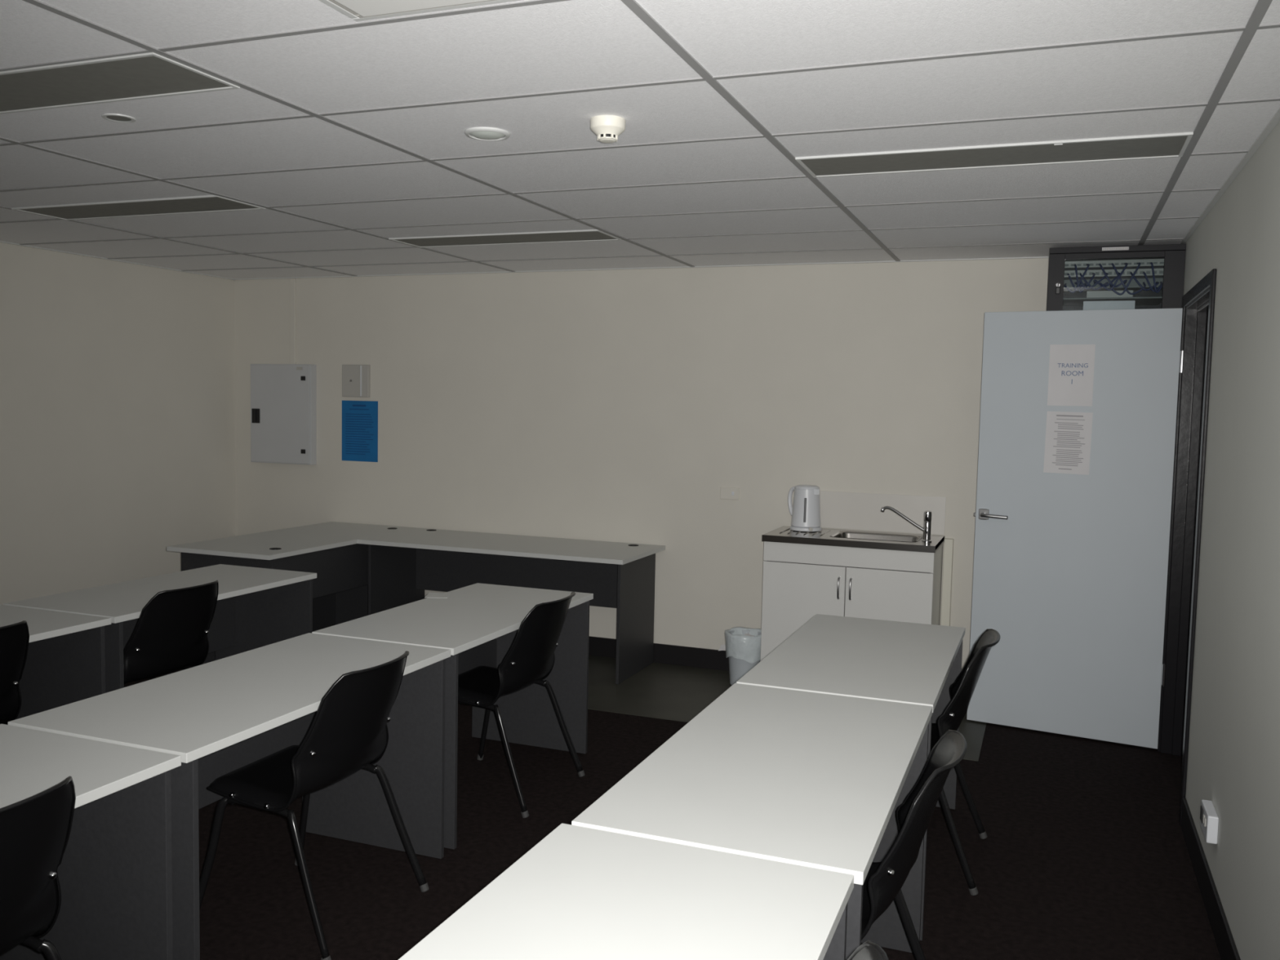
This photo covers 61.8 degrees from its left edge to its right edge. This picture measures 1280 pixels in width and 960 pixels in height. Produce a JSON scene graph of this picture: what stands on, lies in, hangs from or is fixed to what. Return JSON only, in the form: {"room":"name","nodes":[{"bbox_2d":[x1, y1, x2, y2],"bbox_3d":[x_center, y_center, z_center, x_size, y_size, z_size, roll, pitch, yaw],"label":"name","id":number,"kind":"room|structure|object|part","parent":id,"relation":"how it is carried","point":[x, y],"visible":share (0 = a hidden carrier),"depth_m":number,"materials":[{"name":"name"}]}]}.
{"room":"training room","nodes":[
{"label":"training room","id":0,"kind":"room"},
{"bbox_2d":[0,242,235,604],"bbox_3d":[-4.393,-0.045,4.075,0.120,2.521,7.856,3,4,21],"label":"wall","id":1,"kind":"structure","parent":0,"point":[117,379],"depth_m":6.65,"materials":[{"name":"beige paint"}]},
{"bbox_2d":[0,107,1279,279],"bbox_3d":[-1.475,-1.062,2.942,6.041,0.006,7.736,3,4,21],"label":"trim","id":2,"kind":"structure","parent":1,"relation":"attached to","point":[1274,121],"depth_m":5.95,"materials":[{"name":"white metal"}]},
{"bbox_2d":[0,0,1279,279],"bbox_3d":[-0.794,-1.082,2.676,7.740,0.100,7.976,3,4,21],"label":"ceiling","id":3,"kind":"structure","parent":0,"point":[571,44],"depth_m":3.17,"materials":[{"name":"tile"}]},
{"bbox_2d":[101,113,136,123],"bbox_3d":[-1.561,-1.083,3.204,0.094,0.004,0.094,3,4,21],"label":"recessed light","id":4,"kind":"object","parent":3,"relation":"in","point":[117,117],"visible":1,"depth_m":3.20,"materials":[{"name":"white plastic"}]},
{"bbox_2d":[0,52,239,114],"bbox_3d":[-1.666,-1.064,2.921,1.176,0.008,0.294,3,4,21],"label":"recessed light","id":5,"kind":"object","parent":3,"relation":"in","point":[151,74],"visible":1,"depth_m":2.83,"materials":[{"name":"grey metal"}]},
{"bbox_2d":[11,195,266,220],"bbox_3d":[-2.239,-1.208,4.758,1.176,0.008,0.294,3,4,21],"label":"recessed light","id":6,"kind":"object","parent":3,"relation":"in","point":[206,203],"visible":1,"depth_m":4.74,"materials":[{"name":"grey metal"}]},
{"bbox_2d":[319,0,520,21],"bbox_3d":[-0.448,-0.960,1.946,0.584,0.024,0.584,3,4,21],"label":"ceiling vent","id":7,"kind":"object","parent":3,"relation":"in","point":[357,10],"visible":1,"depth_m":2.19,"materials":[{"name":"white plastic"}]},
{"bbox_2d":[464,127,510,141],"bbox_3d":[-0.470,-1.061,3.292,0.140,0.016,0.140,3,4,21],"label":"recessed light","id":8,"kind":"object","parent":3,"relation":"in","point":[490,134],"visible":1,"depth_m":3.27,"materials":[{"name":"white plastic"}]},
{"bbox_2d":[388,229,622,247],"bbox_3d":[-0.692,-1.223,5.430,1.176,0.008,0.294,3,4,21],"label":"recessed light","id":9,"kind":"object","parent":3,"relation":"in","point":[588,235],"visible":1,"depth_m":5.42,"materials":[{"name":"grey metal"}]},
{"bbox_2d":[590,115,626,142],"bbox_3d":[-0.094,-1.017,3.115,0.104,0.063,0.104,3,4,21],"label":"smoke detector","id":10,"kind":"object","parent":3,"relation":"attached to","point":[607,128],"visible":1,"depth_m":3.08,"materials":[{"name":"white plastic"}]},
{"bbox_2d":[0,0,1279,275],"bbox_3d":[-1.561,-1.051,2.720,6.041,0.005,7.218,3,4,21],"label":"trim","id":11,"kind":"structure","parent":3,"relation":"attached to","point":[529,2],"depth_m":3.22,"materials":[{"name":"grey metal"}]},
{"bbox_2d":[795,132,1193,177],"bbox_3d":[1.113,-1.042,3.456,1.176,0.011,0.294,3,4,21],"label":"recessed light","id":12,"kind":"object","parent":3,"relation":"in","point":[1171,144],"visible":1,"depth_m":3.43,"materials":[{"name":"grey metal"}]},
{"bbox_2d":[234,257,1048,670],"bbox_3d":[0.599,-0.107,6.418,7.740,2.521,0.120,3,4,21],"label":"wall","id":13,"kind":"structure","parent":0,"point":[618,405],"depth_m":6.55,"materials":[{"name":"beige paint"}]},
{"bbox_2d":[250,364,316,465],"bbox_3d":[-2.506,-0.463,7.494,0.520,0.694,0.078,3,4,21],"label":"electrical box","id":14,"kind":"object","parent":13,"relation":"attached to","point":[283,397],"visible":1,"depth_m":7.45,"materials":[{"name":"grey metal"}]},
{"bbox_2d":[289,278,296,364],"bbox_3d":[-2.418,-1.104,7.452,0.042,0.594,0.018,3,4,21],"label":"duct","id":15,"kind":"object","parent":13,"relation":"attached to","point":[292,281],"visible":0.97,"depth_m":7.44,"materials":[{"name":"beige paint"}]},
{"bbox_2d":[342,364,370,397],"bbox_3d":[-1.936,-0.675,7.282,0.214,0.220,0.036,3,4,21],"label":"control box","id":16,"kind":"object","parent":13,"relation":"attached to","point":[356,379],"visible":1,"depth_m":7.26,"materials":[{"name":"grey plastic"}]},
{"bbox_2d":[342,400,377,462],"bbox_3d":[-1.917,-0.334,7.315,0.294,0.414,0.002,3,4,21],"label":"poster","id":17,"kind":"object","parent":13,"relation":"attached to","point":[359,418],"visible":1,"depth_m":7.31,"materials":[{"name":"paper"}]},
{"bbox_2d":[588,635,728,671],"bbox_3d":[-0.130,1.060,6.705,6.041,0.122,0.012,3,4,21],"label":"baseboard","id":18,"kind":"structure","parent":13,"relation":"attached to","point":[697,657],"depth_m":6.56,"materials":[{"name":"black"}]},
{"bbox_2d":[718,644,725,650],"bbox_3d":[0.515,1.003,6.408,0.090,0.050,0.019,3,4,24],"label":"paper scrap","id":19,"kind":"object","parent":18,"relation":"on","point":[722,647],"visible":0.43,"depth_m":6.42,"materials":[{"name":"white paper"}]},
{"bbox_2d":[720,487,739,499],"bbox_3d":[0.535,0.080,6.383,0.116,0.072,0.014,3,4,21],"label":"wall socket","id":20,"kind":"object","parent":13,"relation":"attached to","point":[726,493],"visible":1,"depth_m":6.38,"materials":[{"name":"beige paint"}]},
{"bbox_2d":[819,490,946,534],"bbox_3d":[1.305,0.181,6.095,0.842,0.213,0.006,3,4,21],"label":"backsplash","id":21,"kind":"structure","parent":13,"relation":"attached to","point":[838,509],"depth_m":6.07,"materials":[{"name":"white"}]},
{"bbox_2d":[940,537,953,626],"bbox_3d":[1.705,0.707,5.955,0.048,0.765,0.040,3,4,21],"label":"pipe cover","id":22,"kind":"object","parent":13,"relation":"attached to","point":[948,543],"visible":0.56,"depth_m":5.93,"materials":[{"name":"beige"}]},
{"bbox_2d":[1046,244,1186,311],"bbox_3d":[2.365,-0.898,5.362,0.602,0.485,0.475,3,4,21],"label":"rack","id":23,"kind":"object","parent":13,"relation":"attached to","point":[1138,277],"visible":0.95,"depth_m":5.22,"materials":[{"name":"black metal"}]},
{"bbox_2d":[1062,296,1162,306],"bbox_3d":[2.372,-0.899,5.392,0.470,0.008,0.356,3,4,21],"label":"shelf","id":24,"kind":"object","parent":23,"relation":"attached to","point":[1153,300],"depth_m":5.30,"materials":[{"name":"grey metal"}]},
{"bbox_2d":[1063,277,1163,291],"bbox_3d":[2.347,-0.971,5.319,0.470,0.045,0.130,3,4,21],"label":"switch","id":25,"kind":"object","parent":23,"relation":"attached to","point":[1133,286],"depth_m":5.27,"materials":[{"name":"grey"}]},
{"bbox_3d":[2.328,-1.018,5.262,0.470,0.034,0.015,3,4,21],"label":"patch panel","id":26,"kind":"part","parent":23,"relation":"part of","materials":[{"name":"grey metal"}]},
{"bbox_3d":[2.329,-1.064,5.258,0.470,0.034,0.015,3,4,21],"label":"patch panel","id":27,"kind":"part","parent":23,"relation":"part of","materials":[{"name":"grey metal"}]},
{"bbox_2d":[1102,247,1128,249],"bbox_3d":[2.290,-1.113,5.150,0.109,0.008,0.001,3,4,21],"label":"print","id":28,"kind":"object","parent":23,"relation":"attached to","point":[1104,248],"depth_m":5.15,"materials":[{"name":"grey plastic"}]},
{"bbox_3d":[2.298,-1.114,5.161,0.602,0.028,0.023,3,4,21],"label":"rail","id":29,"kind":"part","parent":23,"relation":"part of","materials":[{"name":"black metal"}]},
{"bbox_2d":[124,668,1221,959],"bbox_3d":[-0.847,1.432,2.857,7.740,0.100,7.976,3,4,21],"label":"floor","id":30,"kind":"structure","parent":0,"point":[1084,855],"depth_m":3.77,"materials":[{"name":"brown carpet"}]},
{"bbox_2d":[0,620,29,724],"bbox_3d":[-2.385,0.885,3.630,0.550,0.821,0.529,3,4,21],"label":"chair","id":31,"kind":"object","parent":30,"relation":"on","point":[14,637],"visible":0.63,"depth_m":3.68,"materials":[{"name":"black plastic"}]},
{"bbox_2d":[0,776,75,959],"bbox_3d":[-1.446,1.011,2.156,0.550,0.821,0.529,3,4,21],"label":"chair","id":32,"kind":"object","parent":30,"relation":"on","point":[35,830],"visible":1,"depth_m":2.17,"materials":[{"name":"black plastic"},{"name":"black painted metal"},{"name":"grey rubber"}]},
{"bbox_3d":[-1.413,1.006,2.361,0.253,0.033,0.028,2,4,17],"label":"seat rail","id":33,"kind":"part","parent":32,"relation":"part of","materials":[{"name":"black metal"}]},
{"bbox_3d":[-1.222,1.200,2.330,0.188,0.402,0.026,2,4,6],"label":"leg","id":34,"kind":"part","parent":32,"relation":"part of","materials":[{"name":"black metal"}]},
{"bbox_2d":[0,604,111,719],"bbox_3d":[-2.537,0.916,3.679,0.600,0.731,1.213,3,4,21],"label":"desk","id":35,"kind":"object","parent":30,"relation":"on","point":[65,663],"visible":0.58,"depth_m":4.14,"materials":[{"name":"white laminate"}]},
{"bbox_3d":[-2.332,0.895,4.212,0.590,0.706,0.018,3,4,21],"label":"panel","id":36,"kind":"part","parent":35,"relation":"part of","materials":[{"name":"grey laminate"}]},
{"bbox_2d":[0,724,181,959],"bbox_3d":[-1.606,1.047,2.133,0.600,0.731,1.213,3,4,21],"label":"desk","id":37,"kind":"object","parent":30,"relation":"on","point":[114,872],"visible":0.8,"depth_m":2.58,"materials":[{"name":"white laminate"}]},
{"bbox_2d":[3,564,316,693],"bbox_3d":[-2.093,0.844,4.823,0.600,0.731,1.213,3,4,21],"label":"desk","id":38,"kind":"object","parent":30,"relation":"on","point":[256,607],"visible":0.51,"depth_m":5.12,"materials":[{"name":"grey laminate"}]},
{"bbox_3d":[-2.301,0.890,4.292,0.590,0.706,0.018,3,4,21],"label":"panel","id":39,"kind":"part","parent":38,"relation":"part of","materials":[{"name":"grey laminate"}]},
{"bbox_3d":[-2.254,0.683,4.875,0.018,0.374,1.123,3,4,21],"label":"modesty panel","id":40,"kind":"part","parent":38,"relation":"part of","materials":[{"name":"grey laminate"}]},
{"bbox_3d":[-1.888,0.823,5.356,0.590,0.706,0.018,3,4,21],"label":"panel","id":41,"kind":"part","parent":38,"relation":"part of","materials":[{"name":"grey laminate"}]},
{"bbox_2d":[123,580,218,684],"bbox_3d":[-2.071,0.829,4.505,0.550,0.821,0.529,3,4,21],"label":"chair","id":42,"kind":"object","parent":30,"relation":"on","point":[170,633],"visible":0.56,"depth_m":4.36,"materials":[{"name":"black plastic"},{"name":"black painted metal"},{"name":"grey rubber"}]},
{"bbox_3d":[-2.039,0.824,4.709,0.253,0.033,0.028,2,4,17],"label":"seat rail","id":43,"kind":"part","parent":42,"relation":"part of","materials":[{"name":"black metal"}]},
{"bbox_2d":[8,632,450,959],"bbox_3d":[-1.162,0.974,3.277,0.600,0.731,1.213,3,4,21],"label":"desk","id":44,"kind":"object","parent":30,"relation":"on","point":[224,716],"visible":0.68,"depth_m":3.34,"materials":[{"name":"white laminate"}]},
{"bbox_3d":[-1.369,1.021,2.747,0.590,0.706,0.018,3,4,21],"label":"panel","id":45,"kind":"part","parent":44,"relation":"part of","materials":[{"name":"grey laminate"}]},
{"bbox_3d":[-1.323,0.814,3.330,0.018,0.374,1.123,3,4,21],"label":"modesty panel","id":46,"kind":"part","parent":44,"relation":"part of","materials":[{"name":"grey laminate"}]},
{"bbox_3d":[-0.957,0.953,3.811,0.590,0.706,0.018,3,4,21],"label":"panel","id":47,"kind":"part","parent":44,"relation":"part of","materials":[{"name":"grey laminate"}]},
{"bbox_2d":[199,650,429,959],"bbox_3d":[-1.006,0.938,3.308,0.550,0.821,0.529,3,4,21],"label":"chair","id":48,"kind":"object","parent":30,"relation":"on","point":[348,733],"visible":0.97,"depth_m":3.17,"materials":[{"name":"black plastic"}]},
{"bbox_3d":[-1.287,1.139,3.192,0.131,0.397,0.023,1,4,-8],"label":"leg","id":49,"kind":"part","parent":48,"relation":"part of","materials":[{"name":"black metal"}]},
{"bbox_3d":[-1.119,0.956,3.136,0.253,0.033,0.028,3,5,25],"label":"seat rail","id":50,"kind":"part","parent":48,"relation":"part of","materials":[{"name":"black metal"}]},
{"bbox_3d":[-1.127,1.113,3.604,0.023,0.397,0.131,-2,5,-40],"label":"leg","id":51,"kind":"part","parent":48,"relation":"part of","materials":[{"name":"black metal"}]},
{"bbox_3d":[-0.949,1.155,3.051,0.188,0.402,0.026,4,5,36],"label":"leg","id":52,"kind":"part","parent":48,"relation":"part of","materials":[{"name":"black metal"}]},
{"bbox_3d":[-0.973,0.933,3.512,0.253,0.033,0.028,2,4,17],"label":"seat rail","id":53,"kind":"part","parent":48,"relation":"part of","materials":[{"name":"black metal"}]},
{"bbox_3d":[-0.781,1.127,3.482,0.188,0.402,0.026,2,4,6],"label":"leg","id":54,"kind":"part","parent":48,"relation":"part of","materials":[{"name":"black metal"}]},
{"bbox_2d":[166,521,665,684],"bbox_3d":[-1.270,0.752,6.326,2.470,0.734,1.479,3,4,21],"label":"workstation","id":55,"kind":"object","parent":30,"relation":"on","point":[362,570],"visible":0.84,"depth_m":6.57,"materials":[{"name":"grey laminate"}]},
{"bbox_3d":[-2.320,0.767,6.009,0.640,0.706,0.018,3,4,21],"label":"panel","id":56,"kind":"part","parent":55,"relation":"part of","materials":[{"name":"grey laminate"}]},
{"bbox_3d":[-1.771,0.527,6.540,0.018,0.280,1.393,3,4,21],"label":"modesty panel","id":57,"kind":"part","parent":55,"relation":"part of","materials":[{"name":"grey laminate"}]},
{"bbox_3d":[-2.360,0.704,6.765,0.018,0.690,1.365,3,4,21],"label":"modesty panel","id":58,"kind":"part","parent":55,"relation":"part of","materials":[{"name":"black laminate"}]},
{"bbox_3d":[-1.829,0.685,7.302,0.620,0.706,0.018,3,4,21],"label":"panel","id":59,"kind":"part","parent":55,"relation":"part of","materials":[{"name":"black laminate"}]},
{"bbox_3d":[-1.561,0.720,6.890,0.018,0.706,0.612,3,4,21],"label":"panel","id":60,"kind":"part","parent":55,"relation":"part of","materials":[{"name":"grey laminate"}]},
{"bbox_3d":[-0.719,0.575,6.772,1.623,0.364,0.018,3,4,21],"label":"modesty panel","id":61,"kind":"part","parent":55,"relation":"part of","materials":[{"name":"grey laminate"}]},
{"bbox_3d":[-0.022,0.793,6.322,0.018,0.706,0.567,3,4,21],"label":"panel","id":62,"kind":"part","parent":55,"relation":"part of","materials":[{"name":"grey laminate"}]},
{"bbox_2d":[311,582,593,848],"bbox_3d":[-0.718,0.902,4.422,0.600,0.731,1.213,3,4,21],"label":"desk","id":63,"kind":"object","parent":30,"relation":"on","point":[479,624],"visible":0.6,"depth_m":4.72,"materials":[{"name":"white laminate"}]},
{"bbox_2d":[424,592,452,598],"bbox_3d":[-0.891,0.509,4.725,0.100,0.001,0.120,1,4,-1],"label":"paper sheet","id":64,"kind":"object","parent":63,"relation":"on","point":[445,595],"visible":1,"depth_m":4.72,"materials":[{"name":"white paper"}]},
{"bbox_3d":[-0.925,0.948,3.891,0.590,0.706,0.018,3,4,21],"label":"panel","id":65,"kind":"part","parent":63,"relation":"part of","materials":[{"name":"grey laminate"}]},
{"bbox_3d":[-0.878,0.742,4.474,0.018,0.374,1.123,3,4,21],"label":"modesty panel","id":66,"kind":"part","parent":63,"relation":"part of","materials":[{"name":"grey laminate"}]},
{"bbox_3d":[-0.512,0.881,4.955,0.590,0.706,0.018,3,4,21],"label":"panel","id":67,"kind":"part","parent":63,"relation":"part of","materials":[{"name":"grey laminate"}]},
{"bbox_2d":[457,591,584,817],"bbox_3d":[-0.557,0.868,4.413,0.550,0.821,0.529,3,4,22],"label":"chair","id":68,"kind":"object","parent":30,"relation":"on","point":[530,660],"visible":0.84,"depth_m":4.26,"materials":[{"name":"black plastic"}]},
{"bbox_3d":[-0.674,0.886,4.244,0.253,0.033,0.028,3,5,26],"label":"seat rail","id":69,"kind":"part","parent":68,"relation":"part of","materials":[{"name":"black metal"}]},
{"bbox_3d":[-0.673,1.043,4.712,0.023,0.397,0.131,-2,5,-39],"label":"leg","id":70,"kind":"part","parent":68,"relation":"part of","materials":[{"name":"black metal"}]},
{"bbox_3d":[-0.505,1.085,4.155,0.188,0.402,0.026,4,5,37],"label":"leg","id":71,"kind":"part","parent":68,"relation":"part of","materials":[{"name":"black metal"}]},
{"bbox_3d":[-0.520,0.863,4.617,0.253,0.033,0.028,3,4,18],"label":"seat rail","id":72,"kind":"part","parent":68,"relation":"part of","materials":[{"name":"black metal"}]},
{"bbox_3d":[-0.330,1.058,4.583,0.188,0.402,0.026,2,4,7],"label":"leg","id":73,"kind":"part","parent":68,"relation":"part of","materials":[{"name":"black metal"}]},
{"bbox_2d":[398,823,853,959],"bbox_3d":[-0.108,1.120,1.556,0.600,0.731,1.213,3,4,21],"label":"desk","id":74,"kind":"object","parent":30,"relation":"on","point":[580,893],"visible":1,"depth_m":1.84,"materials":[{"name":"white laminate"}]},
{"bbox_3d":[0.097,1.099,2.090,0.590,0.706,0.018,3,4,21],"label":"panel","id":75,"kind":"part","parent":74,"relation":"part of","materials":[{"name":"grey laminate"}]},
{"bbox_2d":[571,683,932,959],"bbox_3d":[0.349,1.048,2.696,0.600,0.731,1.213,3,4,21],"label":"desk","id":76,"kind":"object","parent":30,"relation":"on","point":[812,780],"visible":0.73,"depth_m":2.51,"materials":[{"name":"white laminate"}]},
{"bbox_3d":[0.141,1.095,2.165,0.590,0.706,0.018,3,4,21],"label":"panel","id":77,"kind":"part","parent":76,"relation":"part of","materials":[{"name":"grey laminate"}]},
{"bbox_3d":[0.554,1.027,3.229,0.590,0.706,0.018,3,4,21],"label":"panel","id":78,"kind":"part","parent":76,"relation":"part of","materials":[{"name":"grey laminate"}]},
{"bbox_2d":[736,613,965,940],"bbox_3d":[0.793,0.976,3.840,0.600,0.731,1.213,3,4,21],"label":"desk","id":79,"kind":"object","parent":30,"relation":"on","point":[880,660],"visible":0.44,"depth_m":3.70,"materials":[{"name":"white laminate"}]},
{"bbox_3d":[0.585,1.022,3.309,0.590,0.706,0.018,3,4,21],"label":"panel","id":80,"kind":"part","parent":79,"relation":"part of","materials":[{"name":"grey laminate"}]},
{"bbox_3d":[0.998,0.955,4.373,0.590,0.706,0.018,3,4,21],"label":"panel","id":81,"kind":"part","parent":79,"relation":"part of","materials":[{"name":"grey laminate"}]},
{"bbox_2d":[847,940,888,959],"bbox_3d":[0.065,1.086,1.548,0.550,0.821,0.529,3,4,21],"label":"chair","id":82,"kind":"object","parent":30,"relation":"on","point":[868,950],"visible":1,"depth_m":1.57,"materials":[{"name":"black plastic"}]},
{"bbox_2d":[861,729,966,959],"bbox_3d":[0.490,1.020,2.604,0.550,0.821,0.529,3,4,21],"label":"chair","id":83,"kind":"object","parent":30,"relation":"on","point":[883,882],"visible":0.47,"depth_m":2.41,"materials":[{"name":"black plastic"}]},
{"bbox_3d":[0.715,1.210,2.778,0.188,0.402,0.026,2,4,6],"label":"leg","id":84,"kind":"part","parent":83,"relation":"part of","materials":[{"name":"black metal"}]},
{"bbox_2d":[930,628,1000,895],"bbox_3d":[0.985,0.942,3.836,0.550,0.821,0.529,3,4,21],"label":"chair","id":85,"kind":"object","parent":30,"relation":"on","point":[961,691],"visible":0.41,"depth_m":3.62,"materials":[{"name":"black plastic"}]},
{"bbox_3d":[1.042,1.159,3.579,0.188,0.402,0.026,4,5,36],"label":"leg","id":86,"kind":"part","parent":85,"relation":"part of","materials":[{"name":"black metal"}]},
{"bbox_3d":[1.209,1.132,4.010,0.188,0.402,0.026,2,4,6],"label":"leg","id":87,"kind":"part","parent":85,"relation":"part of","materials":[{"name":"black metal"}]},
{"bbox_2d":[587,654,986,761],"bbox_3d":[0.489,1.192,5.887,2.695,0.003,1.100,3,4,21],"label":"floor","id":88,"kind":"structure","parent":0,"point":[680,693],"depth_m":5.92,"materials":[{"name":"brown carpet"}]},
{"bbox_2d":[724,626,761,684],"bbox_3d":[0.600,1.018,6.130,0.237,0.312,0.241,3,4,21],"label":"waste bin","id":89,"kind":"object","parent":88,"relation":"on","point":[743,651],"visible":0.72,"depth_m":6.04,"materials":[{"name":"grey plastic"}]},
{"bbox_2d":[760,541,942,661],"bbox_3d":[1.165,0.771,5.894,0.898,0.862,0.520,3,4,21],"label":"base cabinet","id":90,"kind":"object","parent":88,"relation":"on","point":[801,582],"visible":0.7,"depth_m":5.68,"materials":[{"name":"white laminate"}]},
{"bbox_3d":[0.876,0.777,5.775,0.447,0.654,0.018,3,4,21],"label":"door","id":91,"kind":"part","parent":90,"relation":"part of","materials":[{"name":"white laminate"}]},
{"bbox_3d":[1.052,0.574,5.666,0.011,0.121,0.036,3,4,21],"label":"handle","id":92,"kind":"part","parent":90,"relation":"part of","materials":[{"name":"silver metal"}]},
{"bbox_3d":[1.095,0.405,5.667,0.898,0.104,0.018,3,4,21],"label":"rail","id":93,"kind":"part","parent":90,"relation":"part of","materials":[{"name":"white laminate"}]},
{"bbox_3d":[1.110,0.577,5.643,0.011,0.121,0.036,3,4,21],"label":"handle","id":94,"kind":"part","parent":90,"relation":"part of","materials":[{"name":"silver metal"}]},
{"bbox_2d":[762,525,944,552],"bbox_3d":[1.176,0.377,5.875,0.910,0.154,0.500,3,4,21],"label":"sink countertop","id":95,"kind":"structure","parent":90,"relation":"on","point":[829,537],"depth_m":5.75,"materials":[{"name":"silver metal"}]},
{"bbox_2d":[787,484,822,531],"bbox_3d":[0.930,0.154,6.046,0.202,0.253,0.180,2,4,12],"label":"electric kettle","id":96,"kind":"object","parent":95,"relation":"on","point":[805,512],"visible":1,"depth_m":5.98,"materials":[{"name":"white plastic"}]},
{"bbox_3d":[0.876,0.121,6.118,0.027,0.169,0.073,-2,5,-40],"label":"handle","id":97,"kind":"part","parent":96,"relation":"part of","materials":[{"name":"white plastic"}]},
{"bbox_3d":[0.943,0.039,6.035,0.140,0.020,0.140,-2,5,-40],"label":"lid","id":98,"kind":"part","parent":96,"relation":"part of","materials":[{"name":"white plastic"}]},
{"bbox_3d":[0.991,0.066,5.980,0.048,0.031,0.030,-2,5,-40],"label":"spout","id":99,"kind":"part","parent":96,"relation":"part of","materials":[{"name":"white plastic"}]},
{"bbox_3d":[1.292,0.383,5.852,0.464,0.152,0.316,3,4,21],"label":"sink bowl","id":100,"kind":"part","parent":95,"relation":"part of","materials":[{"name":"silver metal"}]},
{"bbox_2d":[880,506,932,542],"bbox_3d":[1.422,0.233,5.711,0.276,0.176,0.052,3,5,29],"label":"mixer tap","id":101,"kind":"object","parent":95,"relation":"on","point":[926,528],"visible":1,"depth_m":5.65,"materials":[{"name":"silver metal"}]},
{"bbox_3d":[1.409,0.207,5.708,0.232,0.126,0.019,3,5,26],"label":"spout","id":102,"kind":"part","parent":101,"relation":"part of","materials":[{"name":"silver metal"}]},
{"bbox_3d":[1.257,0.700,6.126,0.866,0.750,0.015,3,4,21],"label":"panel","id":103,"kind":"part","parent":90,"relation":"part of","materials":[{"name":"white laminate"}]},
{"bbox_3d":[1.297,0.798,5.613,0.447,0.654,0.018,3,4,21],"label":"door","id":104,"kind":"part","parent":90,"relation":"part of","materials":[{"name":"white laminate"}]},
{"bbox_3d":[1.587,0.741,5.758,0.016,0.766,0.466,3,4,21],"label":"panel","id":105,"kind":"part","parent":90,"relation":"part of","materials":[{"name":"white laminate"}]},
{"bbox_2d":[1182,120,1279,959],"bbox_3d":[1.372,0.232,1.919,0.120,2.521,7.736,3,4,21],"label":"wall","id":106,"kind":"structure","parent":0,"point":[1233,756],"depth_m":3.20,"materials":[{"name":"grey paint"}]},
{"bbox_2d":[966,307,1183,748],"bbox_3d":[2.091,0.221,5.210,0.916,2.080,0.096,3,5,28],"label":"door","id":107,"kind":"structure","parent":106,"relation":"in","point":[1070,571],"depth_m":5.21,"materials":[{"name":"blue paint"}]},
{"bbox_3d":[1.738,0.173,5.406,0.050,0.056,0.009,3,5,28],"label":"handle plate","id":108,"kind":"part","parent":107,"relation":"part of","materials":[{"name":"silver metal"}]},
{"bbox_3d":[1.774,0.181,5.354,0.135,0.024,0.054,3,5,28],"label":"handle","id":109,"kind":"part","parent":107,"relation":"part of","materials":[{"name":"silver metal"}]},
{"bbox_2d":[1043,411,1093,475],"bbox_3d":[2.082,-0.181,5.203,0.212,0.302,0.001,3,5,28],"label":"paper notice","id":110,"kind":"object","parent":107,"relation":"attached to","point":[1068,441],"visible":1,"depth_m":5.20,"materials":[{"name":"grey paper"}]},
{"bbox_2d":[1047,344,1095,406],"bbox_3d":[2.088,-0.507,5.180,0.204,0.296,0.001,3,5,28],"label":"paper notice","id":111,"kind":"object","parent":107,"relation":"attached to","point":[1071,366],"visible":1,"depth_m":5.18,"materials":[{"name":"white paper"}]},
{"bbox_2d":[1156,268,1217,826],"bbox_3d":[2.382,0.252,4.545,0.148,2.150,1.040,3,4,21],"label":"trim","id":112,"kind":"structure","parent":106,"relation":"attached to","point":[1198,303],"depth_m":4.95,"materials":[{"name":"black paint"}]},
{"bbox_2d":[1200,800,1218,844],"bbox_3d":[1.837,1.103,3.456,0.036,0.088,0.160,3,4,21],"label":"wall socket","id":113,"kind":"object","parent":106,"relation":"attached to","point":[1209,819],"visible":1,"depth_m":3.39,"materials":[{"name":"white plastic"}]},
{"bbox_2d":[1200,805,1203,823],"bbox_3d":[1.836,1.093,3.495,0.004,0.046,0.048,3,4,21],"label":"socket","id":114,"kind":"object","parent":113,"relation":"attached to","point":[1202,806],"depth_m":3.49,"materials":[{"name":"grey plastic"}]},
{"bbox_2d":[1181,797,1240,959],"bbox_3d":[1.285,1.425,2.029,0.012,0.122,7.736,3,4,21],"label":"baseboard","id":115,"kind":"structure","parent":106,"relation":"attached to","point":[1226,946],"depth_m":3.44,"materials":[{"name":"black"}]}
]}

